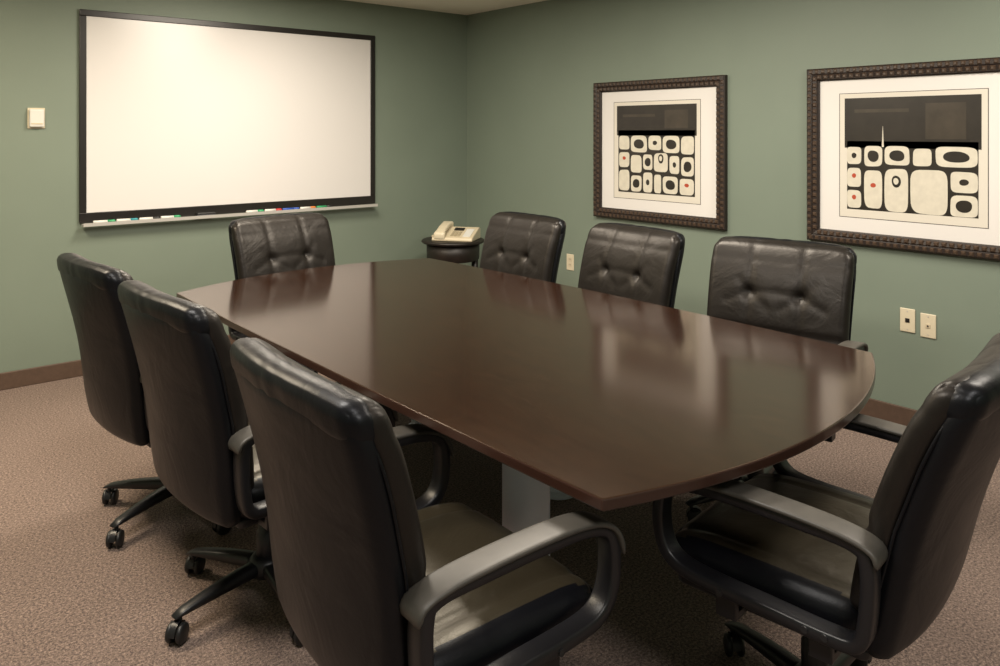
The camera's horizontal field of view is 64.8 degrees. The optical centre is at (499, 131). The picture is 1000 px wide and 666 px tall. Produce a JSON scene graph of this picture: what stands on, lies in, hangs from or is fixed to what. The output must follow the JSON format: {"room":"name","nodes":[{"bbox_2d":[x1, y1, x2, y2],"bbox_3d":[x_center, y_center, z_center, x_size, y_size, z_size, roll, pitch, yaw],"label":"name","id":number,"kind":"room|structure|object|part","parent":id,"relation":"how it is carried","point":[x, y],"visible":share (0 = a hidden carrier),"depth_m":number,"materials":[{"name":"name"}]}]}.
{"room":"conference room","nodes":[
{"label":"conference room","id":0,"kind":"room"},
{"bbox_2d":[0,0,466,372],"bbox_3d":[-2.514,0.240,4.799,5.995,2.440,0.120,0,0,-40],"label":"wall","id":1,"kind":"structure","parent":0,"point":[421,55],"depth_m":5.08,"materials":[{"name":"green paint"}]},
{"bbox_2d":[27,108,44,128],"bbox_3d":[-2.680,-0.080,4.559,0.090,0.120,0.032,0,0,-40],"label":"thermostat","id":2,"kind":"object","parent":1,"relation":"attached to","point":[35,116],"visible":1,"depth_m":4.55,"materials":[{"name":"beige plastic"}]},
{"bbox_2d":[0,335,234,390],"bbox_3d":[-2.471,1.411,4.748,5.755,0.098,0.013,0,0,-40],"label":"baseboard","id":3,"kind":"structure","parent":1,"relation":"attached to","point":[59,371],"depth_m":4.58,"materials":[{"name":"brown wood"}]},
{"bbox_2d":[79,9,377,226],"bbox_3d":[-1.719,-0.086,5.344,2.037,1.298,0.073,0,0,-40],"label":"whiteboard","id":4,"kind":"object","parent":1,"relation":"attached to","point":[178,116],"visible":1,"depth_m":5.23,"materials":[{"name":"white plastic"}]},
{"bbox_2d":[93,219,114,222],"bbox_3d":[-2.389,0.541,4.757,0.121,0.019,0.019,0,0,-37],"label":"marker","id":5,"kind":"object","parent":4,"relation":"on","point":[113,220],"visible":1,"depth_m":4.75,"materials":[{"name":"white plastic"}]},
{"bbox_2d":[116,218,137,220],"bbox_3d":[-2.291,0.541,4.842,0.121,0.019,0.019,0,0,-38],"label":"marker","id":6,"kind":"object","parent":4,"relation":"on","point":[127,219],"visible":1,"depth_m":4.84,"materials":[{"name":"white plastic"}]},
{"bbox_2d":[139,216,159,219],"bbox_3d":[-2.189,0.541,4.923,0.121,0.019,0.019,0,0,-40],"label":"marker","id":7,"kind":"object","parent":4,"relation":"on","point":[158,217],"visible":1,"depth_m":4.92,"materials":[{"name":"white plastic"}]},
{"bbox_2d":[161,215,180,217],"bbox_3d":[-2.096,0.541,5.014,0.121,0.019,0.019,0,0,-42],"label":"marker","id":8,"kind":"object","parent":4,"relation":"on","point":[171,216],"visible":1,"depth_m":5.01,"materials":[{"name":"white plastic"}]},
{"bbox_2d":[196,212,215,215],"bbox_3d":[-1.925,0.538,5.160,0.120,0.024,0.036,0,0,-40],"label":"eraser","id":9,"kind":"object","parent":4,"relation":"on","point":[201,213],"visible":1,"depth_m":5.15,"materials":[{"name":"grey fabric"}]},
{"bbox_2d":[81,204,377,226],"bbox_3d":[-1.713,0.553,5.337,2.017,0.020,0.053,0,0,-40],"label":"marker tray","id":10,"kind":"object","parent":4,"relation":"on","point":[236,212],"depth_m":5.19,"materials":[{"name":"silver metal"}]},
{"bbox_2d":[246,209,263,212],"bbox_3d":[-1.671,0.541,5.371,0.121,0.019,0.019,0,0,-38],"label":"marker","id":11,"kind":"object","parent":4,"relation":"on","point":[262,209],"visible":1,"depth_m":5.36,"materials":[{"name":"white plastic"}]},
{"bbox_2d":[264,208,281,210],"bbox_3d":[-1.570,0.541,5.453,0.121,0.019,0.019,0,0,-39],"label":"marker","id":12,"kind":"object","parent":4,"relation":"on","point":[278,208],"visible":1,"depth_m":5.44,"materials":[{"name":"white plastic"}]},
{"bbox_2d":[282,207,298,209],"bbox_3d":[-1.468,0.541,5.534,0.121,0.019,0.019,0,0,-37],"label":"marker","id":13,"kind":"object","parent":4,"relation":"on","point":[294,207],"visible":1,"depth_m":5.52,"materials":[{"name":"blue plastic"}]},
{"bbox_2d":[316,205,331,207],"bbox_3d":[-1.274,0.541,5.707,0.121,0.019,0.019,0,0,-42],"label":"marker","id":14,"kind":"object","parent":4,"relation":"on","point":[322,205],"visible":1,"depth_m":5.70,"materials":[{"name":"green plastic"}]},
{"bbox_2d":[346,0,545,14],"bbox_3d":[-0.304,-1.030,2.184,5.995,0.100,6.968,0,0,-40],"label":"ceiling","id":15,"kind":"structure","parent":0,"point":[463,7],"depth_m":6.06,"materials":[{"name":"white paint"}]},
{"bbox_2d":[0,373,999,665],"bbox_3d":[-0.304,1.510,2.184,5.995,0.100,6.968,0,0,-40],"label":"floor","id":16,"kind":"structure","parent":0,"point":[67,598],"depth_m":2.61,"materials":[{"name":"carpet"}]},
{"bbox_2d":[57,253,230,547],"bbox_3d":[-1.266,0.956,3.024,0.699,1.008,0.700,0,0,-44],"label":"office chair","id":17,"kind":"object","parent":16,"relation":"on","point":[114,392],"visible":0.59,"depth_m":2.73,"materials":[{"name":"black leather"}]},
{"bbox_2d":[74,253,132,280],"bbox_3d":[-1.429,0.735,2.866,0.202,0.560,0.580,0,0,-44],"label":"cushion","id":18,"kind":"object","parent":17,"relation":"on","point":[89,270],"depth_m":2.66,"materials":[{"name":"black leather"}]},
{"bbox_3d":[-1.450,0.788,2.845,0.181,0.604,0.582,0,0,-44],"label":"backrest","id":19,"kind":"part","parent":17,"relation":"part of","materials":[{"name":"black leather"}]},
{"bbox_3d":[-1.409,1.366,3.070,0.275,0.048,0.054,0,0,6],"label":"leg","id":20,"kind":"part","parent":17,"relation":"part of","materials":[{"name":"black plastic"}]},
{"bbox_3d":[-1.307,1.366,2.894,0.054,0.048,0.275,0,0,24],"label":"leg","id":21,"kind":"part","parent":17,"relation":"part of","materials":[{"name":"black plastic"}]},
{"bbox_3d":[-1.014,0.918,2.829,0.502,0.248,0.050,0,0,-44],"label":"armrest","id":22,"kind":"part","parent":17,"relation":"part of","materials":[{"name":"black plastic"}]},
{"bbox_2d":[117,280,397,645],"bbox_3d":[-0.776,0.956,2.456,0.675,1.008,0.700,0,0,-43],"label":"office chair","id":23,"kind":"object","parent":16,"relation":"on","point":[204,453],"visible":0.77,"depth_m":2.16,"materials":[{"name":"black leather"}]},
{"bbox_3d":[-0.954,0.788,2.289,0.181,0.604,0.582,0,0,-43],"label":"backrest","id":24,"kind":"part","parent":23,"relation":"part of","materials":[{"name":"black leather"}]},
{"bbox_2d":[136,280,253,488],"bbox_3d":[-0.933,0.735,2.309,0.202,0.560,0.580,0,0,-43],"label":"chair backrest","id":25,"kind":"object","parent":23,"relation":"on","point":[195,407],"depth_m":2.13,"materials":[{"name":"black leather"}]},
{"bbox_3d":[-0.846,1.366,2.358,0.054,0.048,0.275,0,0,39],"label":"leg","id":26,"kind":"part","parent":23,"relation":"part of","materials":[{"name":"black plastic"}]},
{"bbox_3d":[-0.899,1.366,2.554,0.275,0.048,0.054,0,0,21],"label":"leg","id":27,"kind":"part","parent":23,"relation":"part of","materials":[{"name":"black plastic"}]},
{"bbox_3d":[-0.713,1.020,2.516,0.500,0.124,0.550,0,0,-43],"label":"seat","id":28,"kind":"part","parent":23,"relation":"part of","materials":[{"name":"black leather"}]},
{"bbox_3d":[-0.644,1.366,2.348,0.054,0.048,0.275,0,0,-33],"label":"leg","id":29,"kind":"part","parent":23,"relation":"part of","materials":[{"name":"black plastic"}]},
{"bbox_3d":[-0.518,0.918,2.265,0.502,0.248,0.050,0,0,-43],"label":"armrest","id":30,"kind":"part","parent":23,"relation":"part of","materials":[{"name":"black plastic"}]},
{"bbox_2d":[228,213,340,384],"bbox_3d":[-1.002,0.956,4.090,0.679,1.008,0.700,0,0,44],"label":"office chair","id":31,"kind":"object","parent":16,"relation":"on","point":[259,245],"visible":0.38,"depth_m":4.18,"materials":[{"name":"black leather"}]},
{"bbox_3d":[-1.179,0.788,4.260,0.181,0.604,0.582,0,0,44],"label":"backrest","id":32,"kind":"part","parent":31,"relation":"part of","materials":[{"name":"black leather"}]},
{"bbox_3d":[-1.181,0.918,3.824,0.502,0.248,0.050,0,0,44],"label":"armrest","id":33,"kind":"part","parent":31,"relation":"part of","materials":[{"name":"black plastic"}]},
{"bbox_2d":[231,213,334,278],"bbox_3d":[-1.158,0.735,4.240,0.202,0.560,0.580,0,0,44],"label":"cushion","id":34,"kind":"object","parent":31,"relation":"on","point":[260,245],"depth_m":4.19,"materials":[{"name":"black leather"}]},
{"bbox_2d":[230,337,625,665],"bbox_3d":[-0.194,0.956,1.737,0.675,1.008,0.700,0,0,-38],"label":"office chair","id":35,"kind":"object","parent":16,"relation":"on","point":[367,572],"visible":1,"depth_m":1.50,"materials":[{"name":"black leather"}]},
{"bbox_3d":[-0.386,0.788,1.586,0.181,0.604,0.582,0,0,-38],"label":"backrest","id":36,"kind":"part","parent":35,"relation":"part of","materials":[{"name":"black leather"}]},
{"bbox_2d":[251,338,433,646],"bbox_3d":[-0.363,0.735,1.604,0.202,0.560,0.580,0,0,-38],"label":"chair backrest","id":37,"kind":"object","parent":35,"relation":"on","point":[348,551],"depth_m":1.41,"materials":[{"name":"black leather"}]},
{"bbox_3d":[-0.345,0.918,2.020,0.502,0.248,0.050,0,0,-38],"label":"armrest","id":38,"kind":"part","parent":35,"relation":"part of","materials":[{"name":"black plastic"}]},
{"bbox_3d":[-0.126,1.020,1.791,0.500,0.124,0.550,0,0,-38],"label":"seat","id":39,"kind":"part","parent":35,"relation":"part of","materials":[{"name":"black leather"}]},
{"bbox_3d":[0.046,0.918,1.524,0.502,0.248,0.050,0,0,-38],"label":"armrest","id":40,"kind":"part","parent":35,"relation":"part of","materials":[{"name":"black plastic"}]},
{"bbox_2d":[421,237,483,266],"bbox_3d":[-0.353,1.133,5.934,0.476,0.654,0.476,0,0,-40],"label":"side table","id":41,"kind":"object","parent":16,"relation":"on","point":[449,251],"visible":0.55,"depth_m":5.76,"materials":[{"name":"brown wood"}]},
{"bbox_2d":[431,221,479,241],"bbox_3d":[-0.335,0.744,5.911,0.327,0.124,0.232,0,0,15],"label":"desk phone","id":42,"kind":"object","parent":41,"relation":"on","point":[446,231],"visible":1,"depth_m":5.86,"materials":[{"name":"beige plastic"}]},
{"bbox_3d":[-0.189,1.160,5.920,0.052,0.600,0.051,0,0,-40],"label":"leg","id":43,"kind":"part","parent":41,"relation":"part of","materials":[{"name":"brown wood"}]},
{"bbox_2d":[479,211,565,282],"bbox_3d":[-0.067,0.956,4.157,0.696,1.008,0.700,0,0,-38],"label":"office chair","id":44,"kind":"object","parent":16,"relation":"on","point":[528,245],"visible":0.38,"depth_m":4.22,"materials":[{"name":"black leather"}]},
{"bbox_3d":[0.133,0.788,4.315,0.181,0.604,0.582,0,0,-38],"label":"backrest","id":45,"kind":"part","parent":44,"relation":"part of","materials":[{"name":"black leather"}]},
{"bbox_2d":[177,258,875,555],"bbox_3d":[-0.100,1.090,3.042,1.487,0.740,2.887,0,0,-40],"label":"conference table","id":46,"kind":"object","parent":16,"relation":"on","point":[602,401],"visible":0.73,"depth_m":2.35,"materials":[{"name":"brown wood"}]},
{"bbox_3d":[-0.370,1.103,3.877,0.132,0.675,0.132,0,0,-40],"label":"leg","id":47,"kind":"part","parent":46,"relation":"part of","materials":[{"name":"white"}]},
{"bbox_3d":[0.071,1.103,2.162,0.132,0.675,0.132,0,0,-40],"label":"leg","id":48,"kind":"part","parent":46,"relation":"part of","materials":[{"name":"white metal"}]},
{"bbox_3d":[0.234,1.103,3.209,0.132,0.675,0.132,0,0,-40],"label":"leg","id":49,"kind":"part","parent":46,"relation":"part of","materials":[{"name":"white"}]},
{"bbox_3d":[0.234,1.449,3.209,0.176,0.022,0.176,0,0,-40],"label":"foot plate","id":50,"kind":"part","parent":46,"relation":"part of","materials":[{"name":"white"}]},
{"bbox_2d":[578,222,684,307],"bbox_3d":[0.431,0.956,3.620,0.687,1.008,0.700,0,0,-36],"label":"office chair","id":51,"kind":"object","parent":16,"relation":"on","point":[635,262],"visible":0.38,"depth_m":3.68,"materials":[{"name":"black leather"}]},
{"bbox_3d":[0.633,0.788,3.768,0.181,0.604,0.582,0,0,-36],"label":"backrest","id":52,"kind":"part","parent":51,"relation":"part of","materials":[{"name":"black leather"}]},
{"bbox_2d":[685,236,867,520],"bbox_3d":[1.019,0.956,3.088,0.700,1.008,0.675,0,0,38],"label":"office chair","id":53,"kind":"object","parent":16,"relation":"on","point":[806,289],"visible":0.44,"depth_m":3.19,"materials":[{"name":"black leather"}]},
{"bbox_3d":[0.826,1.366,2.984,0.275,0.048,0.054,0,0,-21],"label":"leg","id":54,"kind":"part","parent":53,"relation":"part of","materials":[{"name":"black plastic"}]},
{"bbox_3d":[1.080,1.366,3.192,0.054,0.048,0.275,0,0,33],"label":"leg","id":55,"kind":"part","parent":53,"relation":"part of","materials":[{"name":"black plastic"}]},
{"bbox_2d":[707,237,854,344],"bbox_3d":[1.151,0.735,3.258,0.580,0.560,0.202,0,0,38],"label":"chair backrest","id":56,"kind":"object","parent":53,"relation":"on","point":[806,289],"depth_m":3.20,"materials":[{"name":"black leather"}]},
{"bbox_3d":[1.169,0.788,3.281,0.582,0.604,0.181,0,0,38],"label":"backrest","id":57,"kind":"part","parent":53,"relation":"part of","materials":[{"name":"black leather"}]},
{"bbox_2d":[649,333,999,665],"bbox_3d":[0.833,0.963,1.895,0.746,0.993,0.700,0,0,43],"label":"office chair","id":58,"kind":"object","parent":16,"relation":"on","point":[860,577],"visible":0.91,"depth_m":1.64,"materials":[{"name":"black leather"}]},
{"bbox_3d":[0.704,1.366,2.103,0.054,0.048,0.275,0,0,-25],"label":"leg","id":59,"kind":"part","parent":58,"relation":"part of","materials":[{"name":"black plastic"}]},
{"bbox_3d":[0.559,0.918,1.718,0.502,0.248,0.050,0,0,43],"label":"armrest","id":60,"kind":"part","parent":58,"relation":"part of","materials":[{"name":"black plastic"}]},
{"bbox_3d":[0.752,1.020,1.970,0.500,0.124,0.550,0,0,43],"label":"seat","id":61,"kind":"part","parent":58,"relation":"part of","materials":[{"name":"black leather"}]},
{"bbox_3d":[0.989,0.918,2.182,0.502,0.248,0.050,0,0,43],"label":"armrest","id":62,"kind":"part","parent":58,"relation":"part of","materials":[{"name":"black plastic"}]},
{"bbox_3d":[0.903,1.366,2.064,0.275,0.048,0.054,0,0,-43],"label":"leg","id":63,"kind":"part","parent":58,"relation":"part of","materials":[{"name":"black plastic"}]},
{"bbox_2d":[850,333,999,610],"bbox_3d":[0.996,0.739,1.744,0.202,0.560,0.580,9,6,42],"label":"chair backrest","id":64,"kind":"object","parent":58,"relation":"on","point":[925,509],"depth_m":1.55,"materials":[{"name":"black leather"}]},
{"bbox_3d":[1.013,0.795,1.728,0.181,0.604,0.582,9,6,42],"label":"backrest","id":65,"kind":"part","parent":58,"relation":"part of","materials":[{"name":"black leather"}]},
{"bbox_2d":[467,0,999,409],"bbox_3d":[1.979,0.240,4.034,0.120,2.440,6.848,0,0,-40],"label":"wall","id":66,"kind":"structure","parent":0,"point":[533,69],"depth_m":4.63,"materials":[{"name":"green paint"}]},
{"bbox_2d":[567,254,573,270],"bbox_3d":[0.506,0.938,5.678,0.008,0.116,0.072,0,0,-40],"label":"wall outlet","id":67,"kind":"object","parent":66,"relation":"attached to","point":[570,257],"visible":1,"depth_m":5.67,"materials":[{"name":"beige plastic"}]},
{"bbox_2d":[593,75,727,229],"bbox_3d":[0.996,0.122,5.073,0.040,0.922,1.058,0,0,-40],"label":"framed picture","id":68,"kind":"object","parent":66,"relation":"attached to","point":[660,146],"visible":1,"depth_m":5.04,"materials":[{"name":"black"}]},
{"bbox_2d":[614,99,700,204],"bbox_3d":[0.999,0.121,5.082,0.002,0.646,0.703,0,0,-40],"label":"print","id":69,"kind":"object","parent":68,"relation":"attached to","point":[657,142],"depth_m":5.07,"materials":[{"name":"beige paper"}]},
{"bbox_2d":[860,398,917,425],"bbox_3d":[1.893,1.411,4.032,0.013,0.098,6.715,0,0,-40],"label":"baseboard","id":70,"kind":"structure","parent":66,"relation":"attached to","point":[875,408],"depth_m":3.96,"materials":[{"name":"brown wood"}]},
{"bbox_2d":[807,57,999,260],"bbox_3d":[2.011,0.122,3.873,0.040,0.922,1.058,0,0,-40],"label":"framed picture","id":71,"kind":"object","parent":66,"relation":"attached to","point":[901,156],"visible":1,"depth_m":3.89,"materials":[{"name":"black"}]},
{"bbox_2d":[839,88,988,228],"bbox_3d":[2.014,0.121,3.881,0.002,0.646,0.703,0,0,-40],"label":"print","id":72,"kind":"object","parent":71,"relation":"attached to","point":[909,157],"depth_m":3.86,"materials":[{"name":"beige paper"}]},
{"bbox_2d":[900,307,914,332],"bbox_3d":[2.012,0.930,3.892,0.012,0.116,0.072,0,0,-40],"label":"wall jack","id":73,"kind":"object","parent":66,"relation":"attached to","point":[907,316],"visible":1,"depth_m":3.89,"materials":[{"name":"beige plastic"}]},
{"bbox_2d":[920,313,935,338],"bbox_3d":[2.074,0.940,3.819,0.012,0.116,0.072,0,0,-40],"label":"wall jack","id":74,"kind":"object","parent":66,"relation":"attached to","point":[927,321],"visible":1,"depth_m":3.82,"materials":[{"name":"beige plastic"}]}
]}

